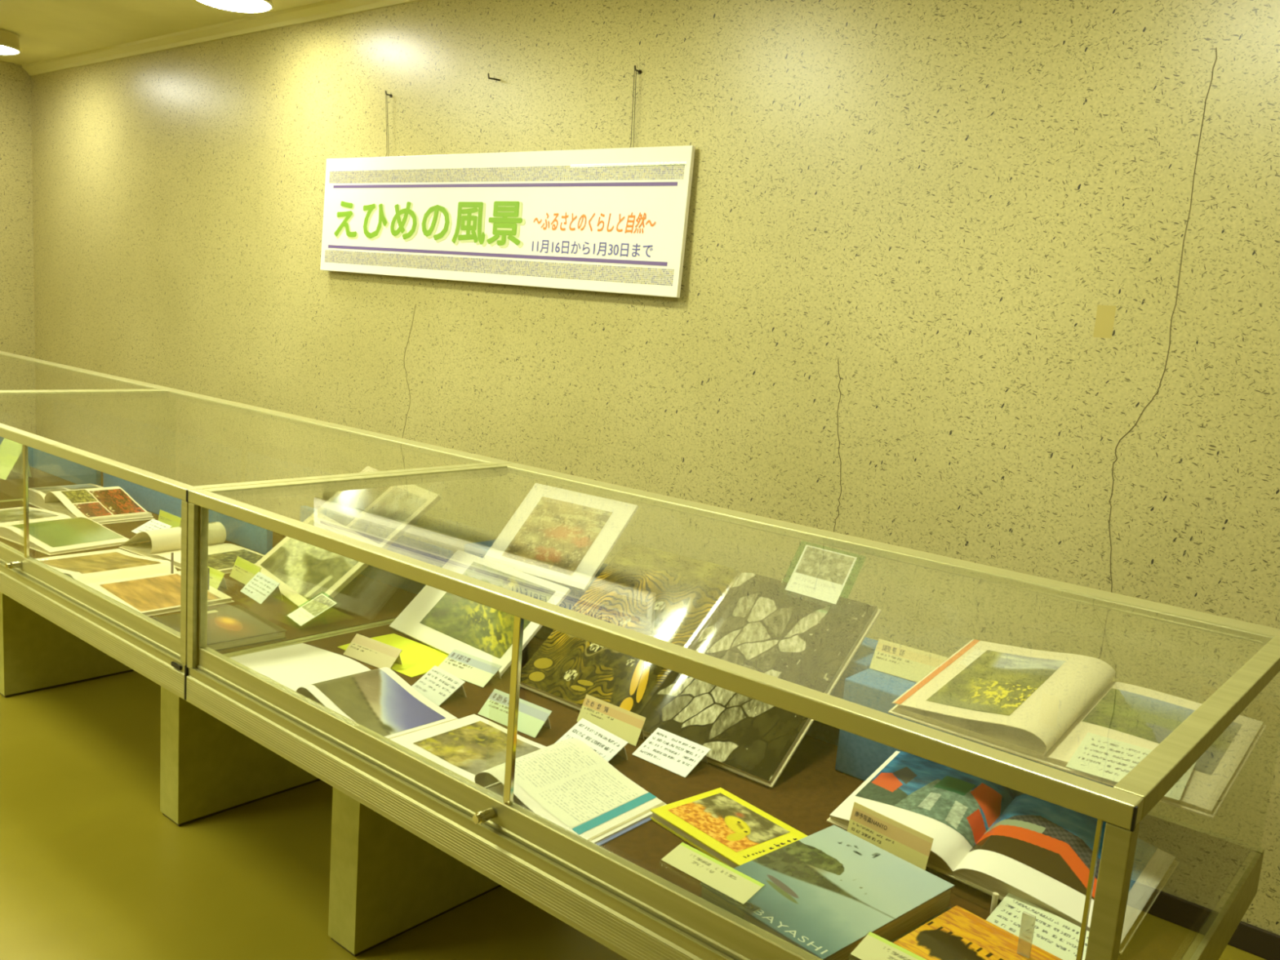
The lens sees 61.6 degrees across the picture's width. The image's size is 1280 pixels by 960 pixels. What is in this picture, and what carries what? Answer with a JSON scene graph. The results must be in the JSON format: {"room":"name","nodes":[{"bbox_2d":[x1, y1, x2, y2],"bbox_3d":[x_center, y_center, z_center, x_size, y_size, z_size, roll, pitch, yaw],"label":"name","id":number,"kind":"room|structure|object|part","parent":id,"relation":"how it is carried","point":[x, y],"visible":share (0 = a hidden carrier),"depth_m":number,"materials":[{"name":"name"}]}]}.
{"room":"museum","nodes":[
{"label":"museum","id":0,"kind":"room"},
{"bbox_2d":[0,60,35,434],"bbox_3d":[-5.419,-1.021,4.427,0.100,2.430,5.596,12,12,39],"label":"wall","id":1,"kind":"structure","parent":0,"point":[17,331],"depth_m":6.32,"materials":[{"name":"paint"}]},
{"bbox_2d":[0,0,327,65],"bbox_3d":[-1.940,-1.547,1.355,9.090,0.100,5.696,12,12,39],"label":"ceiling","id":2,"kind":"structure","parent":0,"point":[46,29],"depth_m":4.93,"materials":[{"name":"white paint"}]},
{"bbox_2d":[0,28,21,54],"bbox_3d":[-3.261,-2.189,5.353,0.306,0.094,0.306,12,12,39],"label":"ceiling lamp","id":3,"kind":"object","parent":2,"relation":"attached to","point":[9,41],"visible":1,"depth_m":5.33,"materials":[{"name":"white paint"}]},
{"bbox_2d":[0,44,18,54],"bbox_3d":[-3.264,-2.152,5.358,0.282,0.020,0.282,12,12,39],"label":"diffuser","id":4,"kind":"object","parent":3,"relation":"attached to","point":[4,49],"depth_m":5.36,"materials":[{"name":"white plastic"}]},
{"bbox_2d":[195,0,274,12],"bbox_3d":[-1.557,-1.857,4.095,0.306,0.094,0.306,12,12,39],"label":"ceiling lamp","id":5,"kind":"object","parent":2,"relation":"attached to","point":[241,6],"visible":1,"depth_m":4.10,"materials":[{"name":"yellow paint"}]},
{"bbox_2d":[0,671,1266,959],"bbox_3d":[-2.131,0.944,1.756,9.090,0.100,5.696,12,12,39],"label":"floor","id":6,"kind":"structure","parent":0,"point":[92,868],"depth_m":2.41,"materials":[{"name":"plastic"}]},
{"bbox_2d":[0,351,178,501],"bbox_3d":[-2.706,-0.003,4.242,1.798,0.893,0.914,12,12,39],"label":"display case","id":7,"kind":"object","parent":6,"relation":"on","point":[17,372],"visible":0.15,"depth_m":3.98,"materials":[{"name":"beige glass"}]},
{"bbox_2d":[0,438,31,479],"bbox_3d":[-2.330,-0.081,3.959,0.170,0.130,0.097,11,11,35],"label":"leaflet","id":8,"kind":"object","parent":7,"relation":"on","point":[11,451],"visible":0.94,"depth_m":3.95,"materials":[{"name":"green paper"}]},
{"bbox_2d":[0,436,101,485],"bbox_3d":[-2.581,-0.159,4.353,1.740,0.122,0.020,12,12,39],"label":"step","id":9,"kind":"structure","parent":7,"relation":"on","point":[64,468],"depth_m":3.98,"materials":[{"name":"blue fabric"}]},
{"bbox_3d":[-2.675,-0.437,4.170,1.740,0.005,0.808,12,12,39],"label":"glass","id":10,"kind":"part","parent":7,"relation":"part of","materials":[{"name":"clear glass"}]},
{"bbox_3d":[-2.004,-0.289,3.614,0.030,0.025,0.803,12,12,39],"label":"rail","id":11,"kind":"part","parent":7,"relation":"part of","materials":[{"name":"metal"}]},
{"bbox_3d":[-2.397,-0.465,4.498,1.796,0.018,0.058,12,12,39],"label":"rail","id":12,"kind":"part","parent":7,"relation":"part of","materials":[{"name":"gold metal"}]},
{"bbox_2d":[0,390,513,826],"bbox_3d":[-1.339,0.284,3.107,1.798,0.893,0.914,12,12,39],"label":"display case","id":13,"kind":"object","parent":6,"relation":"on","point":[56,629],"visible":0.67,"depth_m":2.70,"materials":[{"name":"beige metal"}]},
{"bbox_3d":[-1.602,0.217,2.745,0.019,0.019,0.032,12,12,39],"label":"lock knob","id":14,"kind":"part","parent":13,"relation":"part of","materials":[{"name":"silver metal"}]},
{"bbox_3d":[-1.748,0.409,3.503,0.091,0.444,0.635,12,12,39],"label":"leg","id":15,"kind":"part","parent":13,"relation":"part of","materials":[{"name":"beige laminate"}]},
{"bbox_2d":[0,506,133,555],"bbox_3d":[-1.794,0.133,3.194,0.613,0.033,0.243,10,11,33],"label":"open book","id":16,"kind":"object","parent":13,"relation":"on","point":[51,533],"visible":0.98,"depth_m":3.10,"materials":[{"name":"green paper"}]},
{"bbox_2d":[0,507,57,522],"bbox_3d":[-1.927,0.108,3.286,0.219,0.012,0.183,10,11,33],"label":"photograph","id":17,"kind":"object","parent":16,"relation":"on","point":[15,514],"depth_m":3.29},
{"bbox_2d":[10,517,124,547],"bbox_3d":[-1.673,0.147,3.124,0.261,0.022,0.207,10,11,33],"label":"photograph","id":18,"kind":"object","parent":16,"relation":"on","point":[74,531],"depth_m":3.10},
{"bbox_3d":[-1.979,-0.284,3.593,0.030,0.025,0.803,12,12,39],"label":"rail","id":19,"kind":"part","parent":13,"relation":"part of","materials":[{"name":"metal"}]},
{"bbox_2d":[22,483,155,524],"bbox_3d":[-1.804,0.065,3.506,0.463,0.067,0.223,12,12,39],"label":"open book","id":20,"kind":"object","parent":13,"relation":"on","point":[100,504],"visible":0.98,"depth_m":3.45,"materials":[{"name":"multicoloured paper"}]},
{"bbox_2d":[31,486,62,490],"bbox_3d":[-1.977,0.028,3.579,0.062,0.003,0.077,12,12,39],"label":"photograph","id":21,"kind":"object","parent":20,"relation":"on","point":[46,488],"depth_m":3.57},
{"bbox_2d":[40,488,66,493],"bbox_3d":[-1.921,0.042,3.533,0.067,0.008,0.077,12,12,39],"label":"photograph","id":22,"kind":"object","parent":20,"relation":"on","point":[45,491],"depth_m":3.54},
{"bbox_2d":[60,489,97,503],"bbox_3d":[-1.801,0.052,3.445,0.093,0.023,0.077,12,12,39],"label":"photograph","id":23,"kind":"object","parent":20,"relation":"on","point":[68,496],"depth_m":3.44},
{"bbox_2d":[59,484,98,489],"bbox_3d":[-1.886,0.029,3.630,0.137,0.008,0.090,12,12,39],"label":"photograph","id":24,"kind":"object","parent":20,"relation":"on","point":[77,486],"depth_m":3.64},
{"bbox_2d":[74,502,111,517],"bbox_3d":[-1.720,0.096,3.382,0.112,0.028,0.077,12,12,39],"label":"photograph","id":25,"kind":"object","parent":20,"relation":"on","point":[84,509],"depth_m":3.39},
{"bbox_2d":[89,488,145,515],"bbox_3d":[-1.690,0.072,3.477,0.192,0.050,0.101,12,12,39],"label":"photograph","id":26,"kind":"object","parent":20,"relation":"on","point":[111,501],"depth_m":3.47},
{"bbox_3d":[-1.577,-0.113,2.719,1.796,0.025,0.030,12,12,39],"label":"rail","id":27,"kind":"part","parent":13,"relation":"part of","materials":[{"name":"gold metal"}]},
{"bbox_2d":[34,548,234,616],"bbox_3d":[-1.315,0.242,2.735,0.623,0.035,0.258,12,12,39],"label":"open book","id":28,"kind":"object","parent":13,"relation":"on","point":[147,585],"visible":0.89,"depth_m":2.68,"materials":[{"name":"beige paper"}]},
{"bbox_2d":[40,551,160,573],"bbox_3d":[-1.418,0.216,2.819,0.261,0.025,0.200,12,12,39],"label":"photograph","id":29,"kind":"object","parent":28,"relation":"on","point":[105,562],"depth_m":2.81},
{"bbox_2d":[99,573,220,611],"bbox_3d":[-1.169,0.272,2.617,0.219,0.013,0.195,12,12,39],"label":"photograph","id":30,"kind":"object","parent":28,"relation":"on","point":[157,593],"depth_m":2.60},
{"bbox_2d":[170,552,173,573],"bbox_3d":[-1.201,0.214,2.756,0.006,0.056,0.005,-1,11,-30],"label":"clip","id":31,"kind":"object","parent":28,"relation":"on","point":[171,553],"visible":1,"depth_m":2.75,"materials":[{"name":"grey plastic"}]},
{"bbox_2d":[207,567,209,590],"bbox_3d":[-1.068,0.245,2.654,0.006,0.056,0.005,-1,11,-30],"label":"clip","id":32,"kind":"object","parent":28,"relation":"on","point":[208,567],"visible":0.53,"depth_m":2.65,"materials":[{"name":"grey plastic"}]},
{"bbox_2d":[131,519,172,533],"bbox_3d":[-1.476,0.147,3.256,0.120,0.032,0.079,12,12,39],"label":"sheet","id":33,"kind":"object","parent":13,"relation":"on","point":[153,524],"visible":0.68,"depth_m":3.26,"materials":[{"name":"white paper"}]},
{"bbox_3d":[-1.307,-0.150,3.035,1.740,0.005,0.808,12,12,39],"label":"glass","id":34,"kind":"part","parent":13,"relation":"part of","materials":[{"name":"clear glass"}]},
{"bbox_2d":[158,509,181,528],"bbox_3d":[-1.464,0.127,3.355,0.146,0.043,0.023,12,12,41],"label":"card","id":35,"kind":"object","parent":13,"relation":"on","point":[166,517],"visible":0.79,"depth_m":3.35,"materials":[{"name":"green paper"}]},
{"bbox_3d":[-0.961,0.385,2.225,0.038,0.008,0.004,12,12,39],"label":"maker plate","id":36,"kind":"part","parent":13,"relation":"part of","materials":[{"name":"black plastic"}]},
{"bbox_3d":[-0.918,0.208,2.188,0.024,0.340,0.025,12,12,39],"label":"post","id":37,"kind":"part","parent":13,"relation":"part of","materials":[{"name":"metal"}]},
{"bbox_2d":[102,472,272,555],"bbox_3d":[-1.471,0.074,3.432,1.062,0.122,0.020,12,12,39],"label":"display stand","id":38,"kind":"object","parent":13,"relation":"on","point":[248,535],"depth_m":3.29,"materials":[{"name":"blue fabric"}]},
{"bbox_2d":[118,521,264,573],"bbox_3d":[-1.247,0.180,3.039,0.420,0.071,0.238,11,11,34],"label":"open book","id":39,"kind":"object","parent":13,"relation":"on","point":[222,557],"visible":0.56,"depth_m":3.02,"materials":[{"name":"beige paper"}]},
{"bbox_2d":[208,549,262,569],"bbox_3d":[-1.139,0.221,2.979,0.136,0.005,0.186,11,11,34],"label":"photograph","id":40,"kind":"object","parent":39,"relation":"on","point":[226,559],"depth_m":3.00},
{"bbox_2d":[208,566,227,589],"bbox_3d":[-1.093,0.251,2.747,0.105,0.046,0.039,12,12,40],"label":"card","id":41,"kind":"object","parent":13,"relation":"on","point":[216,578],"visible":0.43,"depth_m":2.73,"materials":[{"name":"beige paper"}]},
{"bbox_2d":[152,604,287,651],"bbox_3d":[-0.941,0.331,2.404,0.236,0.020,0.200,13,12,43],"label":"closed book","id":42,"kind":"object","parent":13,"relation":"on","point":[229,627],"visible":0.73,"depth_m":2.38,"materials":[{"name":"black paper"}]},
{"bbox_3d":[-0.925,0.581,2.821,0.091,0.444,0.635,12,12,39],"label":"leg","id":43,"kind":"part","parent":13,"relation":"part of","materials":[{"name":"beige laminate"}]},
{"bbox_2d":[229,555,261,584],"bbox_3d":[-1.029,0.241,2.817,0.037,0.053,0.140,-5,13,-44],"label":"card","id":44,"kind":"object","parent":13,"relation":"on","point":[243,571],"visible":0.92,"depth_m":2.82,"materials":[{"name":"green paper"}]},
{"bbox_2d":[240,571,283,604],"bbox_3d":[-0.949,0.270,2.699,0.062,0.047,0.130,-4,12,-42],"label":"card","id":45,"kind":"object","parent":13,"relation":"on","point":[260,586],"visible":1,"depth_m":2.69,"materials":[{"name":"white paper"}]},
{"bbox_2d":[287,593,336,626],"bbox_3d":[-0.768,0.305,2.515,0.097,0.055,0.112,-3,12,-38],"label":"label","id":46,"kind":"object","parent":13,"relation":"on","point":[322,602],"visible":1,"depth_m":2.51,"materials":[{"name":"white paper"}]},
{"bbox_3d":[-1.029,-0.178,3.363,1.796,0.018,0.058,12,12,39],"label":"rail","id":47,"kind":"part","parent":13,"relation":"part of","materials":[{"name":"gold metal"}]},
{"bbox_3d":[-0.637,-0.002,2.480,0.030,0.025,0.803,12,12,39],"label":"rail","id":48,"kind":"part","parent":13,"relation":"part of","materials":[{"name":"metal"}]},
{"bbox_2d":[254,466,440,607],"bbox_3d":[-0.781,0.143,2.815,0.334,0.283,0.457,-2,11,-37],"label":"open book","id":49,"kind":"object","parent":13,"relation":"on","point":[378,517],"visible":0.78,"depth_m":2.77,"materials":[{"name":"beige paper"}]},
{"bbox_2d":[260,520,358,600],"bbox_3d":[-0.847,0.204,2.775,0.181,0.001,0.400,-45,33,-21],"label":"photograph","id":50,"kind":"object","parent":49,"relation":"attached to","point":[309,570],"depth_m":2.75},
{"bbox_2d":[319,486,390,526],"bbox_3d":[-0.778,0.051,2.933,0.165,0.001,0.194,-45,33,-21],"label":"photograph","id":51,"kind":"object","parent":49,"relation":"attached to","point":[345,507],"depth_m":2.91},
{"bbox_2d":[348,486,427,544],"bbox_3d":[-0.650,0.088,2.763,0.165,0.001,0.197,-45,33,-21],"label":"photograph","id":52,"kind":"object","parent":49,"relation":"attached to","point":[383,518],"depth_m":2.76},
{"bbox_2d":[300,505,453,594],"bbox_3d":[-0.742,0.197,2.956,0.670,0.140,0.020,12,12,39],"label":"step","id":53,"kind":"structure","parent":13,"relation":"on","point":[427,553],"depth_m":2.84,"materials":[{"name":"blue fabric"}]},
{"bbox_2d":[185,462,1279,959],"bbox_3d":[0.029,0.571,1.972,1.798,0.893,0.914,12,12,39],"label":"display case","id":54,"kind":"object","parent":6,"relation":"on","point":[415,840],"visible":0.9,"depth_m":1.67,"materials":[{"name":"metal"}]},
{"bbox_3d":[-0.897,0.213,2.171,0.024,0.340,0.025,12,12,39],"label":"post","id":55,"kind":"part","parent":54,"relation":"part of","materials":[{"name":"metal"}]},
{"bbox_2d":[230,643,457,740],"bbox_3d":[-0.597,0.395,2.104,0.549,0.042,0.188,12,12,41],"label":"open book","id":56,"kind":"object","parent":54,"relation":"on","point":[380,700],"visible":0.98,"depth_m":2.05,"materials":[{"name":"white paper"}]},
{"bbox_2d":[310,668,445,736],"bbox_3d":[-0.492,0.413,2.012,0.225,0.034,0.149,12,12,41],"label":"photograph","id":57,"kind":"object","parent":56,"relation":"on","point":[377,700],"depth_m":2.01},
{"bbox_3d":[-0.611,0.003,2.458,0.030,0.025,0.803,12,12,39],"label":"rail","id":58,"kind":"part","parent":54,"relation":"part of","materials":[{"name":"metal"}]},
{"bbox_2d":[342,633,402,668],"bbox_3d":[-0.567,0.367,2.296,0.146,0.040,0.050,11,11,35],"label":"card","id":59,"kind":"object","parent":54,"relation":"on","point":[366,650],"visible":0.97,"depth_m":2.29,"materials":[{"name":"beige paper"}]},
{"bbox_2d":[337,633,448,677],"bbox_3d":[-0.521,0.380,2.352,0.250,0.004,0.155,11,11,37],"label":"sheet","id":60,"kind":"object","parent":54,"relation":"on","point":[417,659],"visible":0.65,"depth_m":2.35,"materials":[{"name":"yellow paper"}]},
{"bbox_3d":[-0.381,0.696,2.369,0.091,0.444,0.635,12,12,39],"label":"leg","id":61,"kind":"part","parent":54,"relation":"part of","materials":[{"name":"beige laminate"}]},
{"bbox_2d":[411,665,466,706],"bbox_3d":[-0.398,0.407,2.133,0.072,0.039,0.110,-4,12,-43],"label":"card","id":62,"kind":"object","parent":54,"relation":"on","point":[437,685],"visible":0.94,"depth_m":2.13,"materials":[{"name":"white paper"}]},
{"bbox_2d":[438,648,502,687],"bbox_3d":[-0.355,0.393,2.253,0.142,0.035,0.065,11,11,36],"label":"card","id":63,"kind":"object","parent":54,"relation":"on","point":[468,668],"visible":0.97,"depth_m":2.25,"materials":[{"name":"white paper"}]},
{"bbox_3d":[-0.235,0.504,1.611,0.019,0.019,0.032,12,12,39],"label":"lock knob","id":64,"kind":"part","parent":54,"relation":"part of","materials":[{"name":"silver metal"}]},
{"bbox_2d":[389,483,638,678],"bbox_3d":[-0.290,0.205,2.494,0.422,0.338,0.394,13,12,43],"label":"open book","id":65,"kind":"object","parent":54,"relation":"on","point":[558,535],"visible":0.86,"depth_m":2.48,"materials":[{"name":"white paper"}]},
{"bbox_2d":[419,561,555,658],"bbox_3d":[-0.347,0.287,2.423,0.299,0.001,0.195,13,53,43],"label":"photograph","id":66,"kind":"object","parent":65,"relation":"attached to","point":[490,630],"depth_m":2.41},
{"bbox_2d":[501,496,612,575],"bbox_3d":[-0.196,0.128,2.516,0.224,0.185,0.001,11,-33,37],"label":"photograph","id":67,"kind":"object","parent":65,"relation":"attached to","point":[557,535],"depth_m":2.51},
{"bbox_2d":[477,688,551,737],"bbox_3d":[-0.232,0.436,2.021,0.151,0.041,0.056,11,11,37],"label":"card","id":68,"kind":"object","parent":54,"relation":"on","point":[531,717],"visible":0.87,"depth_m":2.01,"materials":[{"name":"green paper"}]},
{"bbox_2d":[392,714,666,845],"bbox_3d":[-0.194,0.472,1.780,0.471,0.053,0.207,12,12,38],"label":"open book","id":69,"kind":"object","parent":54,"relation":"on","point":[566,783],"visible":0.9,"depth_m":1.74,"materials":[{"name":"white paper"}]},
{"bbox_2d":[413,720,541,774],"bbox_3d":[-0.277,0.464,1.862,0.172,0.003,0.156,12,12,38],"label":"photograph","id":70,"kind":"object","parent":69,"relation":"on","point":[468,747],"depth_m":1.86},
{"bbox_2d":[555,718,628,761],"bbox_3d":[-0.085,0.467,1.903,0.080,0.040,0.128,-4,12,-42],"label":"sheet","id":71,"kind":"object","parent":54,"relation":"on","point":[606,744],"visible":0.72,"depth_m":1.90,"materials":[{"name":"white paper"}]},
{"bbox_2d":[576,693,645,746],"bbox_3d":[-0.050,0.447,2.012,0.150,0.050,0.038,12,12,40],"label":"card","id":72,"kind":"object","parent":54,"relation":"on","point":[626,725],"visible":0.95,"depth_m":2.00,"materials":[{"name":"beige paper"}]},
{"bbox_3d":[-0.209,0.174,1.585,1.796,0.025,0.030,12,12,39],"label":"rail","id":73,"kind":"part","parent":54,"relation":"part of","materials":[{"name":"gold metal"}]},
{"bbox_2d":[463,539,878,746],"bbox_3d":[0.034,0.329,2.401,1.130,0.172,0.160,12,12,39],"label":"step","id":74,"kind":"structure","parent":54,"relation":"on","point":[861,660],"depth_m":2.06,"materials":[{"name":"blue fabric"}]},
{"bbox_2d":[632,727,711,777],"bbox_3d":[0.059,0.481,1.905,0.122,0.034,0.080,12,12,40],"label":"sheet","id":75,"kind":"object","parent":54,"relation":"on","point":[673,753],"visible":1,"depth_m":1.90,"materials":[{"name":"white paper"}]},
{"bbox_2d":[520,542,881,787],"bbox_3d":[0.096,0.329,2.124,0.636,0.267,0.343,12,12,39],"label":"open book","id":76,"kind":"object","parent":54,"relation":"on","point":[745,620],"visible":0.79,"depth_m":2.09,"materials":[{"name":"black paper"}]},
{"bbox_2d":[520,542,741,714],"bbox_3d":[-0.025,0.300,2.219,0.314,0.009,0.414,12,49,39],"label":"photograph","id":77,"kind":"object","parent":76,"relation":"attached to","point":[671,597],"depth_m":2.21},
{"bbox_2d":[638,572,877,781],"bbox_3d":[0.214,0.350,2.022,0.314,0.009,0.414,12,49,39],"label":"photograph","id":78,"kind":"object","parent":76,"relation":"attached to","point":[789,636],"depth_m":2.01},
{"bbox_2d":[782,544,857,604],"bbox_3d":[0.354,0.184,2.096,0.150,0.098,0.068,13,12,43],"label":"card","id":79,"kind":"object","parent":76,"relation":"on","point":[820,574],"visible":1,"depth_m":2.09,"materials":[{"name":"white paper"}]},
{"bbox_2d":[661,842,764,904],"bbox_3d":[0.093,0.544,1.421,0.145,0.067,0.046,13,12,42],"label":"card","id":80,"kind":"object","parent":54,"relation":"on","point":[702,867],"visible":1,"depth_m":1.41,"materials":[{"name":"paper"}]},
{"bbox_2d":[649,787,807,868],"bbox_3d":[0.139,0.537,1.653,0.153,0.016,0.204,-3,12,-40],"label":"closed book","id":81,"kind":"object","parent":54,"relation":"on","point":[725,827],"visible":1,"depth_m":1.64,"materials":[{"name":"yellow paper"}]},
{"bbox_2d":[667,792,789,852],"bbox_3d":[0.136,0.527,1.661,0.116,0.001,0.154,-3,12,-40],"label":"picture","id":82,"kind":"object","parent":81,"relation":"on","point":[727,821],"depth_m":1.66},
{"bbox_2d":[699,824,954,959],"bbox_3d":[0.256,0.566,1.460,0.290,0.037,0.208,-4,12,-42],"label":"closed book","id":83,"kind":"object","parent":54,"relation":"on","point":[824,891],"visible":0.98,"depth_m":1.44,"materials":[{"name":"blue paper"}]},
{"bbox_2d":[850,931,926,959],"bbox_3d":[0.313,0.591,1.239,0.145,0.067,0.046,12,12,41],"label":"card","id":84,"kind":"object","parent":54,"relation":"on","point":[873,947],"visible":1,"depth_m":1.26,"materials":[{"name":"paper"}]},
{"bbox_2d":[847,801,933,870],"bbox_3d":[0.368,0.538,1.599,0.017,0.064,0.139,-4,12,-43],"label":"card","id":85,"kind":"object","parent":54,"relation":"on","point":[907,843],"visible":0.78,"depth_m":1.60,"materials":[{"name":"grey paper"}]},
{"bbox_3d":[0.339,0.109,2.229,1.796,0.018,0.058,12,12,39],"label":"rail","id":86,"kind":"part","parent":54,"relation":"part of","materials":[{"name":"gold metal"}]},
{"bbox_2d":[835,668,1113,822],"bbox_3d":[0.609,0.460,1.860,0.452,0.172,0.260,12,12,39],"label":"display stand","id":87,"kind":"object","parent":54,"relation":"on","point":[858,757],"depth_m":1.88,"materials":[{"name":"plastic"}]},
{"bbox_2d":[869,639,947,682],"bbox_3d":[0.482,0.326,1.921,0.132,0.051,0.042,12,12,38],"label":"card","id":88,"kind":"object","parent":87,"relation":"on","point":[894,659],"visible":0.88,"depth_m":1.92,"materials":[{"name":"beige paper"}]},
{"bbox_2d":[888,639,1266,818],"bbox_3d":[0.683,0.358,1.689,0.478,0.091,0.312,12,12,39],"label":"open book","id":89,"kind":"object","parent":87,"relation":"on","point":[1037,705],"visible":0.83,"depth_m":1.68,"materials":[{"name":"beige paper"}]},
{"bbox_2d":[926,649,1065,715],"bbox_3d":[0.586,0.329,1.760,0.136,0.018,0.238,12,21,39],"label":"photograph","id":90,"kind":"object","parent":89,"relation":"on","point":[988,682],"depth_m":1.75},
{"bbox_2d":[1065,732,1195,800],"bbox_3d":[0.700,0.406,1.530,0.148,0.020,0.114,11,11,35],"label":"label card","id":91,"kind":"object","parent":89,"relation":"on","point":[1096,755],"visible":0.56,"depth_m":1.54,"materials":[{"name":"white paper"}]},
{"bbox_2d":[1081,688,1195,743],"bbox_3d":[0.780,0.368,1.674,0.131,0.003,0.140,12,21,39],"label":"photograph","id":92,"kind":"object","parent":89,"relation":"on","point":[1146,717],"depth_m":1.68},
{"bbox_2d":[1193,721,1242,775],"bbox_3d":[0.840,0.389,1.598,0.063,0.002,0.183,12,21,39],"label":"photograph","id":93,"kind":"object","parent":89,"relation":"on","point":[1207,762],"depth_m":1.57},
{"bbox_2d":[950,880,998,914],"bbox_3d":[0.464,0.578,1.504,0.078,0.030,0.010,13,12,43],"label":"holder","id":94,"kind":"object","parent":54,"relation":"on","point":[995,895],"visible":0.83,"depth_m":1.48,"materials":[{"name":"clear plastic"}]},
{"bbox_2d":[893,905,1062,959],"bbox_3d":[0.422,0.610,1.317,0.205,0.020,0.205,-4,12,-42],"label":"closed book","id":95,"kind":"object","parent":54,"relation":"on","point":[957,933],"visible":0.91,"depth_m":1.37,"materials":[{"name":"orange paper"}]},
{"bbox_2d":[826,751,1178,954],"bbox_3d":[0.531,0.529,1.607,0.456,0.097,0.212,13,12,42],"label":"open book","id":96,"kind":"object","parent":54,"relation":"on","point":[1036,851],"visible":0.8,"depth_m":1.57,"materials":[{"name":"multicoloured paper"}]},
{"bbox_2d":[855,751,1015,847],"bbox_3d":[0.465,0.492,1.696,0.204,0.023,0.139,13,29,43],"label":"photograph","id":97,"kind":"object","parent":96,"relation":"attached to","point":[967,807],"depth_m":1.67},
{"bbox_2d":[969,793,1157,899],"bbox_3d":[0.610,0.528,1.552,0.212,0.022,0.150,13,29,42],"label":"photograph","id":98,"kind":"object","parent":96,"relation":"attached to","point":[1052,843],"depth_m":1.55},
{"bbox_2d":[986,893,1088,959],"bbox_3d":[0.538,0.598,1.429,0.073,0.026,0.135,-4,12,-42],"label":"label card","id":99,"kind":"object","parent":54,"relation":"on","point":[1058,936],"visible":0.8,"depth_m":1.43,"materials":[{"name":"white paper"}]},
{"bbox_3d":[0.449,0.495,1.054,0.024,0.340,0.025,12,12,39],"label":"post","id":100,"kind":"part","parent":54,"relation":"part of","materials":[{"name":"metal"}]},
{"bbox_3d":[0.731,0.285,1.345,0.030,0.025,0.803,12,12,39],"label":"rail","id":101,"kind":"part","parent":54,"relation":"part of","materials":[{"name":"metal"}]},
{"bbox_3d":[0.737,0.464,1.385,0.005,0.339,0.853,12,12,39],"label":"glass","id":102,"kind":"part","parent":54,"relation":"part of","materials":[{"name":"clear glass"}]},
{"bbox_2d":[31,0,1279,935],"bbox_3d":[-0.229,-0.504,3.682,8.890,2.430,0.101,12,12,39],"label":"wall","id":103,"kind":"structure","parent":0,"point":[996,283],"depth_m":3.02,"materials":[{"name":"paint"}]},
{"bbox_2d":[22,0,422,75],"bbox_3d":[-0.188,-1.671,3.437,8.890,0.050,0.050,12,12,39],"label":"trim","id":104,"kind":"structure","parent":103,"relation":"attached to","point":[327,9],"depth_m":4.85,"materials":[{"name":"beige wood"}]},
{"bbox_2d":[385,90,392,97],"bbox_3d":[-0.966,-1.486,4.137,0.013,0.022,0.039,12,12,39],"label":"wall hook","id":105,"kind":"object","parent":103,"relation":"attached to","point":[390,95],"visible":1,"depth_m":4.13,"materials":[{"name":"grey metal"}]},
{"bbox_2d":[385,94,389,156],"bbox_3d":[-0.974,-1.363,4.141,0.032,0.242,0.006,12,12,39],"label":"hanging wire","id":106,"kind":"object","parent":105,"relation":"hanging from","point":[385,95],"visible":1,"depth_m":4.14,"materials":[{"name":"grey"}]},
{"bbox_2d":[320,145,695,297],"bbox_3d":[-0.582,-0.936,3.841,1.903,0.466,0.028,12,12,39],"label":"hanging sign","id":107,"kind":"object","parent":106,"relation":"hanging from","point":[612,220],"visible":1,"depth_m":3.69,"materials":[{"name":"white paper"}]},
{"bbox_2d":[487,73,500,80],"bbox_3d":[-0.507,-1.406,3.752,0.034,0.024,0.043,12,12,39],"label":"wall hook","id":108,"kind":"object","parent":103,"relation":"attached to","point":[492,78],"visible":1,"depth_m":3.74,"materials":[{"name":"grey metal"}]},
{"bbox_2d":[634,65,641,74],"bbox_3d":[-0.005,-1.275,3.341,0.013,0.022,0.039,12,12,39],"label":"wall hook","id":109,"kind":"object","parent":103,"relation":"attached to","point":[639,72],"visible":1,"depth_m":3.34,"materials":[{"name":"grey metal"}]},
{"bbox_2d":[629,69,636,147],"bbox_3d":[-0.018,-1.151,3.349,0.020,0.248,0.006,12,12,39],"label":"hanging wire","id":110,"kind":"object","parent":109,"relation":"hanging from","point":[636,69],"visible":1,"depth_m":3.35,"materials":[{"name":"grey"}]},
{"bbox_2d":[1227,920,1279,959],"bbox_3d":[-0.354,0.665,3.827,8.890,0.062,0.012,12,12,39],"label":"baseboard","id":111,"kind":"structure","parent":103,"relation":"attached to","point":[1253,940],"depth_m":2.39,"materials":[{"name":"brown"}]}
]}

